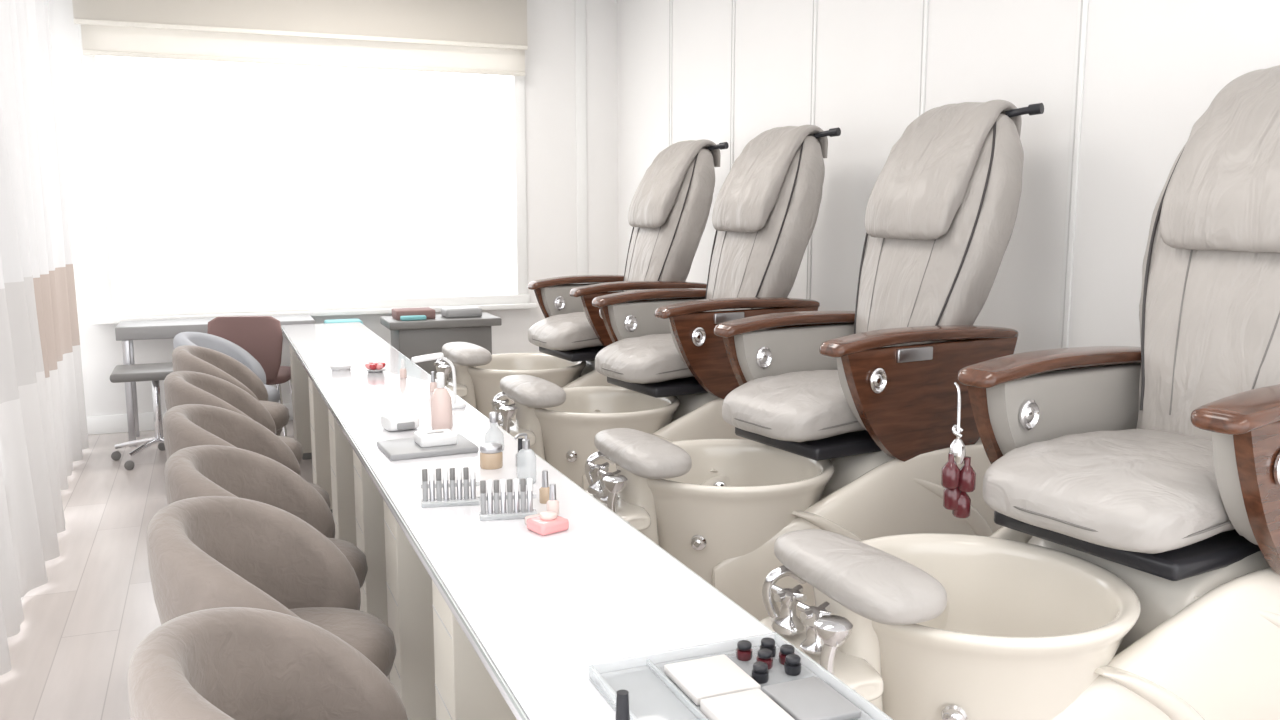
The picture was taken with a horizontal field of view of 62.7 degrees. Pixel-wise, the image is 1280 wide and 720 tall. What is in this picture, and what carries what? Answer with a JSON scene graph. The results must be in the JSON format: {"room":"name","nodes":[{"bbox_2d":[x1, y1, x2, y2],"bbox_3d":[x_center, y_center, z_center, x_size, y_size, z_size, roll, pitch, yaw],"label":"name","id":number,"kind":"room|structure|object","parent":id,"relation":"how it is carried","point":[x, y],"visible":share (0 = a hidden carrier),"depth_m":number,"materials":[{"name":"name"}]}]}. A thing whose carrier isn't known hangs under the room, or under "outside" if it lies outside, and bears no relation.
{"room":"salon","nodes":[
{"label":"salon","id":0,"kind":"room"},
{"bbox_2d":[0,420,389,719],"bbox_3d":[-0.178,1.052,3.135,4.060,0.080,9.600,-3,9,-22],"label":"floor","id":1,"kind":"structure","parent":0,"point":[81,629],"depth_m":3.92,"materials":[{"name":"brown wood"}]},
{"bbox_2d":[110,362,172,469],"bbox_3d":[-2.802,0.308,6.102,0.528,0.540,0.487,-3,9,-22],"label":"stool","id":2,"kind":"object","parent":1,"relation":"on","point":[153,372],"visible":0.58,"depth_m":6.05,"materials":[{"name":"grey metal"}]},
{"bbox_2d":[115,315,314,446],"bbox_3d":[-2.686,0.116,6.734,1.150,0.740,0.380,-3,9,-22],"label":"side table","id":3,"kind":"object","parent":1,"relation":"on","point":[126,332],"visible":0.49,"depth_m":6.42,"materials":[{"name":"grey wood"}]},
{"bbox_2d":[173,332,279,402],"bbox_3d":[-2.248,0.235,5.754,0.525,0.785,0.551,-1,8,-7],"label":"barrel chair","id":4,"kind":"object","parent":1,"relation":"on","point":[213,342],"visible":0.18,"depth_m":5.86,"materials":[{"name":"grey fabric"}]},
{"bbox_2d":[264,384,279,402],"bbox_3d":[-2.208,0.204,5.755,0.444,0.126,0.396,-1,8,-7],"label":"seat cushion","id":5,"kind":"object","parent":4,"relation":"on","point":[273,394],"depth_m":5.74,"materials":[{"name":"grey fabric"}]},
{"bbox_2d":[172,345,289,435],"bbox_3d":[-2.016,0.313,5.217,0.525,0.785,0.551,-2,9,-16],"label":"tub chair","id":6,"kind":"object","parent":1,"relation":"on","point":[215,363],"visible":0.29,"depth_m":5.21,"materials":[{"name":"beige fabric"}]},
{"bbox_2d":[259,400,289,429],"bbox_3d":[-1.977,0.281,5.224,0.444,0.126,0.396,-2,9,-16],"label":"seat cushion","id":7,"kind":"object","parent":6,"relation":"on","point":[279,413],"depth_m":5.20,"materials":[{"name":"beige fabric"}]},
{"bbox_2d":[164,371,302,464],"bbox_3d":[-1.688,0.430,4.408,0.525,0.785,0.551,-3,9,-18],"label":"tub chair","id":8,"kind":"object","parent":1,"relation":"on","point":[180,387],"visible":0.26,"depth_m":4.43,"materials":[{"name":"beige fabric"}]},
{"bbox_2d":[277,435,302,464],"bbox_3d":[-1.649,0.398,4.417,0.444,0.126,0.396,-3,9,-18],"label":"seat cushion","id":9,"kind":"object","parent":8,"relation":"on","point":[293,444],"depth_m":4.43,"materials":[{"name":"beige fabric"}]},
{"bbox_2d":[163,404,330,507],"bbox_3d":[-1.348,0.540,3.648,0.525,0.785,0.551,-2,8,-14],"label":"tub chair","id":10,"kind":"object","parent":1,"relation":"on","point":[186,425],"visible":0.15,"depth_m":3.71,"materials":[{"name":"beige fabric"}]},
{"bbox_2d":[308,482,330,507],"bbox_3d":[-1.308,0.509,3.654,0.444,0.126,0.396,-2,8,-14],"label":"seat cushion","id":11,"kind":"object","parent":10,"relation":"on","point":[325,495],"depth_m":3.69,"materials":[{"name":"beige fabric"}]},
{"bbox_2d":[207,316,291,436],"bbox_3d":[-2.310,0.132,6.316,0.440,0.832,0.459,-1,8,-7],"label":"chair","id":12,"kind":"object","parent":1,"relation":"on","point":[261,337],"visible":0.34,"depth_m":6.07,"materials":[{"name":"red fabric"}]},
{"bbox_2d":[164,445,367,587],"bbox_3d":[-1.048,0.634,3.000,0.525,0.785,0.551,-1,8,-10],"label":"tub chair","id":13,"kind":"object","parent":1,"relation":"on","point":[200,470],"visible":0.26,"depth_m":3.09,"materials":[{"name":"beige fabric"}]},
{"bbox_2d":[327,537,367,587],"bbox_3d":[-1.008,0.603,3.003,0.444,0.126,0.396,-1,8,-10],"label":"seat cushion","id":14,"kind":"object","parent":13,"relation":"on","point":[357,559],"depth_m":3.01,"materials":[{"name":"beige fabric"}]},
{"bbox_2d":[127,607,407,719],"bbox_3d":[-0.539,0.815,1.752,0.525,0.785,0.551,-2,8,-12],"label":"tub chair","id":15,"kind":"object","parent":1,"relation":"on","point":[224,663],"visible":1,"depth_m":1.84,"materials":[{"name":"beige fabric"}]},
{"bbox_2d":[146,496,395,675],"bbox_3d":[-0.835,0.715,2.445,0.525,0.785,0.551,-1,8,-6],"label":"tub chair","id":16,"kind":"object","parent":1,"relation":"on","point":[204,552],"visible":0.52,"depth_m":2.49,"materials":[{"name":"beige fabric"}]},
{"bbox_2d":[289,607,395,675],"bbox_3d":[-0.794,0.684,2.445,0.444,0.126,0.396,-1,8,-6],"label":"seat cushion","id":17,"kind":"object","parent":16,"relation":"on","point":[365,632],"depth_m":2.45,"materials":[{"name":"beige fabric"}]},
{"bbox_2d":[324,319,362,323],"bbox_3d":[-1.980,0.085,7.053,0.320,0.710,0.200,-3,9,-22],"label":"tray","id":18,"kind":"object","parent":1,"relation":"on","point":[334,320],"visible":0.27,"depth_m":6.97,"materials":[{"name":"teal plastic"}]},
{"bbox_2d":[380,306,501,379],"bbox_3d":[-1.310,0.041,6.941,0.720,0.770,0.400,-3,9,-22],"label":"desk","id":19,"kind":"object","parent":1,"relation":"on","point":[420,331],"visible":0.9,"depth_m":6.75,"materials":[{"name":"grey wood"}]},
{"bbox_2d":[434,139,728,419],"bbox_3d":[-0.339,-0.300,5.816,1.611,1.830,0.821,-3,9,-22],"label":"chair","id":20,"kind":"object","parent":1,"relation":"on","point":[669,209],"visible":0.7,"depth_m":5.72,"materials":[{"name":"grey leather"}]},
{"bbox_2d":[434,356,467,396],"bbox_3d":[-1.016,0.213,5.641,0.170,0.435,0.450,-3,9,-22],"label":"faucet","id":21,"kind":"object","parent":20,"relation":"on","point":[461,365],"depth_m":5.58,"materials":[{"name":"silver metal"}]},
{"bbox_2d":[467,353,585,417],"bbox_3d":[-0.643,0.310,5.836,0.694,0.614,0.694,-3,9,-22],"label":"basin","id":22,"kind":"object","parent":20,"relation":"in","point":[483,381],"depth_m":5.61,"materials":[{"name":"beige ceramic"}]},
{"bbox_2d":[528,312,602,350],"bbox_3d":[-0.208,-0.174,5.845,0.772,0.178,0.479,-4,9,-28],"label":"seat cushion","id":23,"kind":"object","parent":20,"relation":"on","point":[561,331],"depth_m":5.58,"materials":[{"name":"grey leather"}]},
{"bbox_2d":[628,139,720,227],"bbox_3d":[0.196,-0.998,5.944,0.438,0.491,0.415,-4,9,-28],"label":"pillow","id":24,"kind":"object","parent":20,"relation":"on","point":[658,199],"depth_m":5.79,"materials":[{"name":"grey leather"}]},
{"bbox_2d":[281,322,890,719],"bbox_3d":[-0.800,0.556,3.729,0.483,0.730,6.390,-3,9,-22],"label":"table","id":25,"kind":"object","parent":1,"relation":"on","point":[489,616],"visible":0.79,"depth_m":2.22,"materials":[{"name":"white laminate"}]},
{"bbox_2d":[328,363,352,369],"bbox_3d":[-1.351,0.031,4.740,0.110,0.020,0.110,-3,9,-22],"label":"dish","id":26,"kind":"object","parent":25,"relation":"on","point":[336,366],"visible":1,"depth_m":4.72,"materials":[{"name":"white ceramic"}]},
{"bbox_2d":[364,362,386,371],"bbox_3d":[-1.177,0.032,4.670,0.104,0.038,0.104,-3,9,-22],"label":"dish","id":27,"kind":"object","parent":25,"relation":"on","point":[378,366],"visible":1,"depth_m":4.64,"materials":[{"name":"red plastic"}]},
{"bbox_2d":[381,412,418,430],"bbox_3d":[-0.790,0.201,3.456,0.101,0.050,0.113,-5,10,-33],"label":"lamp","id":28,"kind":"object","parent":25,"relation":"on","point":[395,421],"visible":1,"depth_m":3.42,"materials":[{"name":"white plastic"}]},
{"bbox_2d":[377,429,478,460],"bbox_3d":[-0.641,0.244,3.159,0.260,0.052,0.210,-4,9,-25],"label":"tray","id":29,"kind":"object","parent":25,"relation":"on","point":[439,442],"visible":1,"depth_m":3.11,"materials":[{"name":"grey plastic"}]},
{"bbox_2d":[429,372,436,391],"bbox_3d":[-0.818,0.086,4.150,0.029,0.080,0.029,-3,9,-22],"label":"bottle","id":30,"kind":"object","parent":25,"relation":"on","point":[433,385],"visible":0.84,"depth_m":4.14,"materials":[{"name":"pink"}]},
{"bbox_2d":[411,353,465,408],"bbox_3d":[-0.727,0.075,3.803,0.191,0.202,0.080,-3,9,-22],"label":"desk lamp","id":31,"kind":"object","parent":25,"relation":"on","point":[455,405],"visible":0.94,"depth_m":3.80,"materials":[{"name":"white plastic"}]},
{"bbox_2d":[431,372,452,429],"bbox_3d":[-0.655,0.133,3.460,0.070,0.185,0.070,-3,9,-22],"label":"lotion bottle","id":32,"kind":"object","parent":25,"relation":"on","point":[441,400],"visible":0.97,"depth_m":3.44,"materials":[{"name":"pink plastic"}]},
{"bbox_2d":[422,467,475,501],"bbox_3d":[-0.463,0.309,2.568,0.142,0.092,0.040,-1,8,-10],"label":"rack","id":33,"kind":"object","parent":25,"relation":"on","point":[452,469],"visible":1,"depth_m":2.56,"materials":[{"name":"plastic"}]},
{"bbox_2d":[422,481,427,501],"bbox_3d":[-0.523,0.317,2.558,0.013,0.055,0.013,-1,8,-10],"label":"bottle","id":34,"kind":"object","parent":33,"relation":"on","point":[424,483],"depth_m":2.55,"materials":[{"name":"grey glass"}]},
{"bbox_2d":[429,481,434,500],"bbox_3d":[-0.507,0.317,2.561,0.013,0.055,0.013,-1,8,-10],"label":"bottle","id":35,"kind":"object","parent":33,"relation":"on","point":[431,483],"depth_m":2.56,"materials":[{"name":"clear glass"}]},
{"bbox_2d":[436,481,441,500],"bbox_3d":[-0.491,0.316,2.564,0.013,0.055,0.013,-1,8,-10],"label":"bottle","id":36,"kind":"object","parent":33,"relation":"on","point":[438,483],"depth_m":2.56,"materials":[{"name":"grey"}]},
{"bbox_2d":[443,480,448,500],"bbox_3d":[-0.475,0.316,2.567,0.013,0.055,0.013,-1,8,-10],"label":"bottle","id":37,"kind":"object","parent":33,"relation":"on","point":[445,482],"depth_m":2.56,"materials":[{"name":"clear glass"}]},
{"bbox_2d":[450,480,455,499],"bbox_3d":[-0.458,0.315,2.570,0.013,0.055,0.013,-1,8,-10],"label":"bottle","id":38,"kind":"object","parent":33,"relation":"on","point":[452,482],"depth_m":2.57,"materials":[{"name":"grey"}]},
{"bbox_2d":[457,480,462,499],"bbox_3d":[-0.442,0.315,2.573,0.013,0.055,0.013,-1,8,-10],"label":"bottle","id":39,"kind":"object","parent":33,"relation":"on","point":[459,482],"depth_m":2.57,"materials":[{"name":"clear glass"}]},
{"bbox_2d":[463,479,468,499],"bbox_3d":[-0.426,0.315,2.576,0.013,0.055,0.013,-1,8,-10],"label":"bottle","id":40,"kind":"object","parent":33,"relation":"on","point":[466,481],"depth_m":2.57,"materials":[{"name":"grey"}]},
{"bbox_2d":[470,479,475,498],"bbox_3d":[-0.410,0.314,2.579,0.013,0.055,0.013,-1,8,-10],"label":"bottle","id":41,"kind":"object","parent":33,"relation":"on","point":[472,481],"depth_m":2.57,"materials":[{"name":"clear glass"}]},
{"bbox_2d":[480,443,502,469],"bbox_3d":[-0.417,0.269,2.944,0.064,0.063,0.064,-3,9,-22],"label":"jar","id":42,"kind":"object","parent":25,"relation":"on","point":[491,454],"visible":1,"depth_m":2.92,"materials":[{"name":"beige glass"}]},
{"bbox_2d":[480,478,532,514],"bbox_3d":[-0.310,0.325,2.460,0.134,0.092,0.040,-1,8,-10],"label":"rack","id":43,"kind":"object","parent":25,"relation":"on","point":[522,480],"visible":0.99,"depth_m":2.45,"materials":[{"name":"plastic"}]},
{"bbox_2d":[480,493,485,514],"bbox_3d":[-0.366,0.333,2.451,0.013,0.055,0.013,-1,8,-10],"label":"bottle","id":44,"kind":"object","parent":43,"relation":"on","point":[482,495],"depth_m":2.45,"materials":[{"name":"grey glass"}]},
{"bbox_2d":[487,493,492,513],"bbox_3d":[-0.350,0.332,2.454,0.013,0.055,0.013,-1,8,-10],"label":"bottle","id":45,"kind":"object","parent":43,"relation":"on","point":[489,495],"depth_m":2.45,"materials":[{"name":"clear glass"}]},
{"bbox_2d":[494,493,499,513],"bbox_3d":[-0.335,0.332,2.457,0.013,0.055,0.013,-1,8,-10],"label":"bottle","id":46,"kind":"object","parent":43,"relation":"on","point":[496,495],"depth_m":2.45,"materials":[{"name":"grey glass"}]},
{"bbox_2d":[500,492,505,513],"bbox_3d":[-0.320,0.332,2.459,0.013,0.055,0.013,-1,8,-10],"label":"bottle","id":47,"kind":"object","parent":43,"relation":"on","point":[503,494],"depth_m":2.45,"materials":[{"name":"clear glass"}]},
{"bbox_2d":[507,492,512,512],"bbox_3d":[-0.305,0.331,2.462,0.013,0.055,0.013,-1,8,-10],"label":"bottle","id":48,"kind":"object","parent":43,"relation":"on","point":[509,494],"depth_m":2.46,"materials":[{"name":"grey glass"}]},
{"bbox_2d":[514,492,519,512],"bbox_3d":[-0.289,0.331,2.465,0.013,0.055,0.013,-1,8,-10],"label":"bottle","id":49,"kind":"object","parent":43,"relation":"on","point":[516,494],"depth_m":2.46,"materials":[{"name":"silver metal"}]},
{"bbox_2d":[520,491,525,512],"bbox_3d":[-0.274,0.330,2.467,0.013,0.055,0.013,-1,8,-10],"label":"bottle","id":50,"kind":"object","parent":43,"relation":"on","point":[522,493],"depth_m":2.46,"materials":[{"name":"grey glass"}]},
{"bbox_2d":[527,491,532,511],"bbox_3d":[-0.259,0.330,2.470,0.013,0.055,0.013,-1,8,-10],"label":"bottle","id":51,"kind":"object","parent":43,"relation":"on","point":[529,493],"depth_m":2.47,"materials":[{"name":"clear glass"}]},
{"bbox_2d":[516,438,525,466],"bbox_3d":[-0.336,0.259,2.955,0.029,0.080,0.029,-3,9,-22],"label":"bottle","id":52,"kind":"object","parent":25,"relation":"on","point":[520,455],"visible":0.98,"depth_m":2.95,"materials":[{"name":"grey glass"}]},
{"bbox_2d":[514,433,529,449],"bbox_3d":[-0.305,0.258,2.771,0.064,0.136,0.052,-3,9,-22],"label":"pump dispenser","id":53,"kind":"object","parent":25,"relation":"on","point":[525,442],"visible":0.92,"depth_m":2.76,"materials":[{"name":"white plastic"}]},
{"bbox_2d":[539,470,549,503],"bbox_3d":[-0.234,0.312,2.590,0.029,0.080,0.029,-3,9,-22],"label":"bottle","id":54,"kind":"object","parent":25,"relation":"on","point":[544,490],"visible":0.85,"depth_m":2.58,"materials":[{"name":"beige glass"}]},
{"bbox_2d":[525,511,568,535],"bbox_3d":[-0.219,0.363,2.380,0.075,0.040,0.105,-7,11,-39],"label":"glass pot","id":55,"kind":"object","parent":25,"relation":"on","point":[543,523],"visible":1,"depth_m":2.35,"materials":[{"name":"pink glass"}]},
{"bbox_2d":[547,483,558,514],"bbox_3d":[-0.206,0.330,2.484,0.029,0.075,0.029,-3,9,-22],"label":"bottle","id":56,"kind":"object","parent":25,"relation":"on","point":[552,503],"visible":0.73,"depth_m":2.48,"materials":[{"name":"pink"}]},
{"bbox_2d":[615,690,629,719],"bbox_3d":[-0.023,0.482,1.397,0.034,0.085,0.034,-3,9,-22],"label":"bottle","id":57,"kind":"object","parent":25,"relation":"on","point":[622,696],"visible":1,"depth_m":1.39,"materials":[{"name":"black plastic"}]},
{"bbox_2d":[664,637,860,719],"bbox_3d":[0.135,0.488,1.529,0.330,0.035,0.330,-3,9,-22],"label":"supplies","id":58,"kind":"object","parent":25,"relation":"on","point":[722,690],"visible":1,"depth_m":1.54,"materials":[{"name":"white"}]},
{"bbox_2d":[736,648,751,660],"bbox_3d":[0.166,0.468,1.675,0.026,0.016,0.026,-3,9,-22],"label":"jar","id":59,"kind":"object","parent":58,"relation":"on","point":[742,654],"depth_m":1.66,"materials":[{"name":"red glass"}]},
{"bbox_2d":[752,669,768,683],"bbox_3d":[0.183,0.479,1.596,0.026,0.016,0.026,-3,9,-22],"label":"jar","id":60,"kind":"object","parent":58,"relation":"on","point":[761,676],"depth_m":1.59,"materials":[{"name":"grey plastic"}]},
{"bbox_2d":[756,656,772,669],"bbox_3d":[0.195,0.472,1.644,0.026,0.016,0.026,-3,9,-22],"label":"jar","id":61,"kind":"object","parent":58,"relation":"on","point":[768,660],"depth_m":1.63,"materials":[{"name":"red glass"}]},
{"bbox_2d":[760,645,775,656],"bbox_3d":[0.205,0.466,1.685,0.026,0.016,0.026,-3,9,-22],"label":"jar","id":62,"kind":"object","parent":58,"relation":"on","point":[772,647],"depth_m":1.68,"materials":[{"name":"plastic"}]},
{"bbox_2d":[779,652,794,664],"bbox_3d":[0.232,0.470,1.659,0.026,0.016,0.026,-3,9,-22],"label":"jar","id":63,"kind":"object","parent":58,"relation":"on","point":[782,655],"depth_m":1.65,"materials":[{"name":"red paint"}]},
{"bbox_2d":[784,662,800,675],"bbox_3d":[0.236,0.475,1.623,0.026,0.016,0.026,-3,9,-22],"label":"jar","id":64,"kind":"object","parent":58,"relation":"on","point":[790,668],"depth_m":1.61,"materials":[{"name":"grey plastic"}]},
{"bbox_2d":[491,125,840,489],"bbox_3d":[0.098,-0.145,4.746,1.602,1.830,0.778,-3,9,-22],"label":"chair","id":65,"kind":"object","parent":1,"relation":"on","point":[673,376],"visible":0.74,"depth_m":4.66,"materials":[{"name":"grey leather"}]},
{"bbox_2d":[491,392,535,445],"bbox_3d":[-0.544,0.379,4.496,0.170,0.435,0.450,-3,9,-22],"label":"faucet","id":66,"kind":"object","parent":65,"relation":"on","point":[525,410],"depth_m":4.44,"materials":[{"name":"silver metal"}]},
{"bbox_2d":[534,386,679,487],"bbox_3d":[-0.171,0.475,4.691,0.694,0.614,0.694,-3,9,-22],"label":"basin","id":67,"kind":"object","parent":65,"relation":"in","point":[564,434],"depth_m":4.44,"materials":[{"name":"beige ceramic"}]},
{"bbox_2d":[595,333,693,383],"bbox_3d":[0.211,-0.023,4.802,0.772,0.178,0.488,-5,9,-29],"label":"seat cushion","id":68,"kind":"object","parent":65,"relation":"on","point":[637,358],"depth_m":4.55,"materials":[{"name":"grey leather"}]},
{"bbox_2d":[712,125,827,231],"bbox_3d":[0.610,-0.848,4.908,0.438,0.491,0.423,-5,9,-29],"label":"pillow","id":69,"kind":"object","parent":65,"relation":"on","point":[753,196],"depth_m":4.76,"materials":[{"name":"grey leather"}]},
{"bbox_2d":[585,100,1043,620],"bbox_3d":[0.578,0.018,3.622,1.632,1.830,0.792,-3,9,-22],"label":"chair","id":70,"kind":"object","parent":1,"relation":"on","point":[848,418],"visible":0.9,"depth_m":3.50,"materials":[{"name":"grey leather"}]},
{"bbox_2d":[585,451,650,530],"bbox_3d":[-0.075,0.544,3.360,0.170,0.435,0.450,-3,9,-22],"label":"faucet","id":71,"kind":"object","parent":70,"relation":"on","point":[626,491],"depth_m":3.31,"materials":[{"name":"silver metal"}]},
{"bbox_2d":[647,439,833,583],"bbox_3d":[0.297,0.640,3.555,0.694,0.614,0.694,-3,9,-22],"label":"basin","id":72,"kind":"object","parent":70,"relation":"in","point":[723,519],"depth_m":3.28,"materials":[{"name":"beige ceramic"}]},
{"bbox_2d":[722,370,864,441],"bbox_3d":[0.704,0.139,3.682,0.772,0.178,0.488,-5,10,-30],"label":"seat cushion","id":73,"kind":"object","parent":70,"relation":"on","point":[778,405],"depth_m":3.45,"materials":[{"name":"grey leather"}]},
{"bbox_2d":[865,100,1021,239],"bbox_3d":[1.099,-0.686,3.795,0.438,0.491,0.423,-5,10,-30],"label":"pillow","id":74,"kind":"object","parent":70,"relation":"on","point":[927,187],"depth_m":3.66,"materials":[{"name":"grey leather"}]},
{"bbox_2d":[760,65,1279,719],"bbox_3d":[1.106,0.181,2.491,1.769,1.833,0.786,-5,9,-29],"label":"chair","id":75,"kind":"object","parent":1,"relation":"on","point":[1131,571],"visible":0.95,"depth_m":2.40,"materials":[{"name":"grey leather"}]},
{"bbox_2d":[760,565,883,701],"bbox_3d":[0.386,0.706,2.242,0.170,0.435,0.450,-3,9,-22],"label":"faucet","id":76,"kind":"object","parent":75,"relation":"on","point":[841,637],"depth_m":2.19,"materials":[{"name":"silver metal"}]},
{"bbox_2d":[941,382,975,517],"bbox_3d":[0.787,0.229,2.647,0.085,0.329,0.118,-2,9,-15],"label":"bottles","id":77,"kind":"object","parent":75,"relation":"hanging from","point":[956,482],"visible":1,"depth_m":2.61,"materials":[{"name":"red glass"}]},
{"bbox_2d":[941,453,959,488],"bbox_3d":[0.775,0.275,2.619,0.044,0.085,0.044,-3,9,-22],"label":"bottle","id":78,"kind":"object","parent":77,"relation":"on","point":[950,477],"depth_m":2.61,"materials":[{"name":"red glass"}]},
{"bbox_2d":[943,488,960,509],"bbox_3d":[0.787,0.332,2.645,0.044,0.085,0.044,-3,9,-22],"label":"bottle","id":79,"kind":"object","parent":77,"relation":"on","point":[951,496],"depth_m":2.63,"materials":[{"name":"red glass"}]},
{"bbox_2d":[952,491,970,517],"bbox_3d":[0.810,0.352,2.644,0.044,0.085,0.044,-3,9,-22],"label":"bottle","id":80,"kind":"object","parent":77,"relation":"on","point":[961,502],"depth_m":2.63,"materials":[{"name":"red glass"}]},
{"bbox_2d":[958,456,975,491],"bbox_3d":[0.817,0.284,2.624,0.044,0.085,0.044,-3,9,-22],"label":"bottle","id":81,"kind":"object","parent":77,"relation":"on","point":[966,475],"depth_m":2.61,"materials":[{"name":"red glass"}]},
{"bbox_2d":[860,533,1140,719],"bbox_3d":[0.758,0.802,2.437,0.694,0.614,0.694,-3,9,-22],"label":"basin","id":82,"kind":"object","parent":75,"relation":"in","point":[1024,631],"depth_m":2.20,"materials":[{"name":"beige ceramic"}]},
{"bbox_2d":[982,429,1233,553],"bbox_3d":[1.286,0.294,2.613,0.772,0.178,0.536,-5,10,-30],"label":"seat cushion","id":83,"kind":"object","parent":75,"relation":"on","point":[1129,491],"depth_m":2.42,"materials":[{"name":"grey leather"}]},
{"bbox_2d":[1160,65,1279,252],"bbox_3d":[1.681,-0.532,2.726,0.438,0.491,0.464,-5,10,-30],"label":"pillow","id":84,"kind":"object","parent":75,"relation":"on","point":[1222,195],"depth_m":2.71,"materials":[{"name":"grey leather"}]},
{"bbox_2d":[49,0,617,416],"bbox_3d":[-2.019,-1.100,7.247,3.960,3.000,0.100,-3,9,-22],"label":"wall","id":85,"kind":"structure","parent":0,"point":[550,66],"depth_m":7.64,"materials":[{"name":"paint"}]},
{"bbox_2d":[86,403,292,434],"bbox_3d":[-1.958,0.330,7.417,3.845,0.120,0.015,-3,9,-22],"label":"baseboard","id":86,"kind":"structure","parent":85,"relation":"attached to","point":[105,424],"depth_m":6.83,"materials":[{"name":"white paint"}]},
{"bbox_2d":[78,24,529,317],"bbox_3d":[-2.150,-1.414,7.110,2.850,2.160,0.090,-3,9,-22],"label":"window","id":87,"kind":"structure","parent":85,"relation":"in","point":[106,309],"depth_m":7.06,"materials":[{"name":"white paint"}]},
{"bbox_2d":[72,0,527,75],"bbox_3d":[-2.113,-2.236,6.859,2.820,0.610,0.120,-3,9,-22],"label":"roller blind","id":88,"kind":"object","parent":87,"relation":"attached to","point":[489,37],"visible":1,"depth_m":6.86,"materials":[{"name":"fabric"}]},
{"bbox_2d":[90,303,537,324],"bbox_3d":[-2.119,-0.322,7.194,2.930,0.035,0.070,-3,9,-22],"label":"sill","id":89,"kind":"structure","parent":85,"relation":"attached to","point":[94,321],"depth_m":7.12,"materials":[{"name":"white paint"}]},
{"bbox_2d":[575,0,587,283],"bbox_3d":[-0.433,-1.244,7.820,0.080,2.880,0.012,-3,9,-22],"label":"door frame","id":90,"kind":"structure","parent":85,"relation":"attached to","point":[580,5],"depth_m":7.75,"materials":[{"name":"white paint"}]},
{"bbox_2d":[669,0,669,145],"bbox_3d":[0.195,-1.129,7.026,0.002,2.880,0.006,-3,9,-22],"label":"joint","id":91,"kind":"object","parent":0,"point":[669,0],"depth_m":6.91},
{"bbox_2d":[730,0,732,169],"bbox_3d":[0.532,-1.010,6.208,0.002,2.880,0.006,-3,9,-22],"label":"joint","id":92,"kind":"object","parent":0,"point":[732,0],"depth_m":6.12,"materials":[{"name":"white paint"}]},
{"bbox_2d":[806,0,813,298],"bbox_3d":[0.869,-0.892,5.390,0.002,2.880,0.006,-3,9,-22],"label":"joint","id":93,"kind":"object","parent":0,"point":[813,0],"depth_m":5.32,"materials":[{"name":"white paint"}]},
{"bbox_2d":[919,0,924,115],"bbox_3d":[1.207,-0.773,4.572,0.002,2.880,0.006,-3,9,-22],"label":"joint","id":94,"kind":"object","parent":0,"point":[923,0],"depth_m":4.50,"materials":[{"name":"white paint"}]},
{"bbox_2d":[617,0,1279,353],"bbox_3d":[1.655,-0.580,3.654,0.100,3.000,9.600,-3,9,-22],"label":"wall","id":95,"kind":"structure","parent":0,"point":[1153,68],"depth_m":4.12,"materials":[{"name":"paint"}]},
{"bbox_2d":[668,0,672,146],"bbox_3d":[0.200,-1.129,7.029,0.010,2.880,0.040,-3,9,-22],"label":"trim","id":96,"kind":"structure","parent":95,"relation":"attached to","point":[671,1],"depth_m":6.91,"materials":[{"name":"white paint"}]},
{"bbox_2d":[729,0,734,171],"bbox_3d":[0.538,-1.010,6.211,0.010,2.880,0.040,-3,9,-22],"label":"trim","id":97,"kind":"structure","parent":95,"relation":"attached to","point":[733,16],"depth_m":6.12,"materials":[{"name":"white paint"}]},
{"bbox_2d":[805,0,816,298],"bbox_3d":[0.875,-0.892,5.393,0.010,2.880,0.040,-3,9,-22],"label":"trim","id":98,"kind":"structure","parent":95,"relation":"attached to","point":[815,1],"depth_m":5.32,"materials":[{"name":"white paint"}]},
{"bbox_2d":[917,0,928,116],"bbox_3d":[1.212,-0.774,4.574,0.010,2.880,0.040,-3,9,-22],"label":"trim","id":99,"kind":"structure","parent":95,"relation":"attached to","point":[926,3],"depth_m":4.49,"materials":[{"name":"white paint"}]},
{"bbox_2d":[1058,0,1088,348],"bbox_3d":[1.550,-0.655,3.756,0.010,2.880,0.040,-3,9,-22],"label":"trim","id":100,"kind":"structure","parent":95,"relation":"attached to","point":[1085,2],"depth_m":3.75,"materials":[{"name":"white paint"}]},
{"bbox_2d":[1061,0,1082,347],"bbox_3d":[1.544,-0.655,3.754,0.002,2.880,0.006,-3,9,-22],"label":"joint","id":101,"kind":"object","parent":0,"point":[1081,0],"depth_m":3.75,"materials":[{"name":"white paint"}]},
{"label":"outside","id":102,"kind":"structure","parent":0,"visible":0},
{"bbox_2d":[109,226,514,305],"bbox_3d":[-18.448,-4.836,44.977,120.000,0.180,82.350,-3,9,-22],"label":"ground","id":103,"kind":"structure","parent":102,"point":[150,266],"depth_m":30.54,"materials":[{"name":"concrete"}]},
{"bbox_3d":[-2.347,-2.005,3.380,0.024,0.023,6.100,-3,9,-22],"label":"rail","id":104,"kind":"object","parent":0,"visible":0},
{"bbox_2d":[0,0,65,675],"bbox_3d":[-2.109,-0.490,3.206,0.167,2.910,3.240,-3,9,-22],"label":"curtain","id":105,"kind":"object","parent":104,"relation":"hanging from","point":[31,506],"visible":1,"depth_m":4.12,"materials":[{"name":"white fabric"}]},
{"bbox_2d":[8,0,88,490],"bbox_3d":[-3.150,-0.831,5.566,0.104,2.910,1.640,-3,9,-22],"label":"curtain","id":106,"kind":"object","parent":104,"relation":"hanging from","point":[34,72],"visible":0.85,"depth_m":5.48,"materials":[{"name":"white fabric"}]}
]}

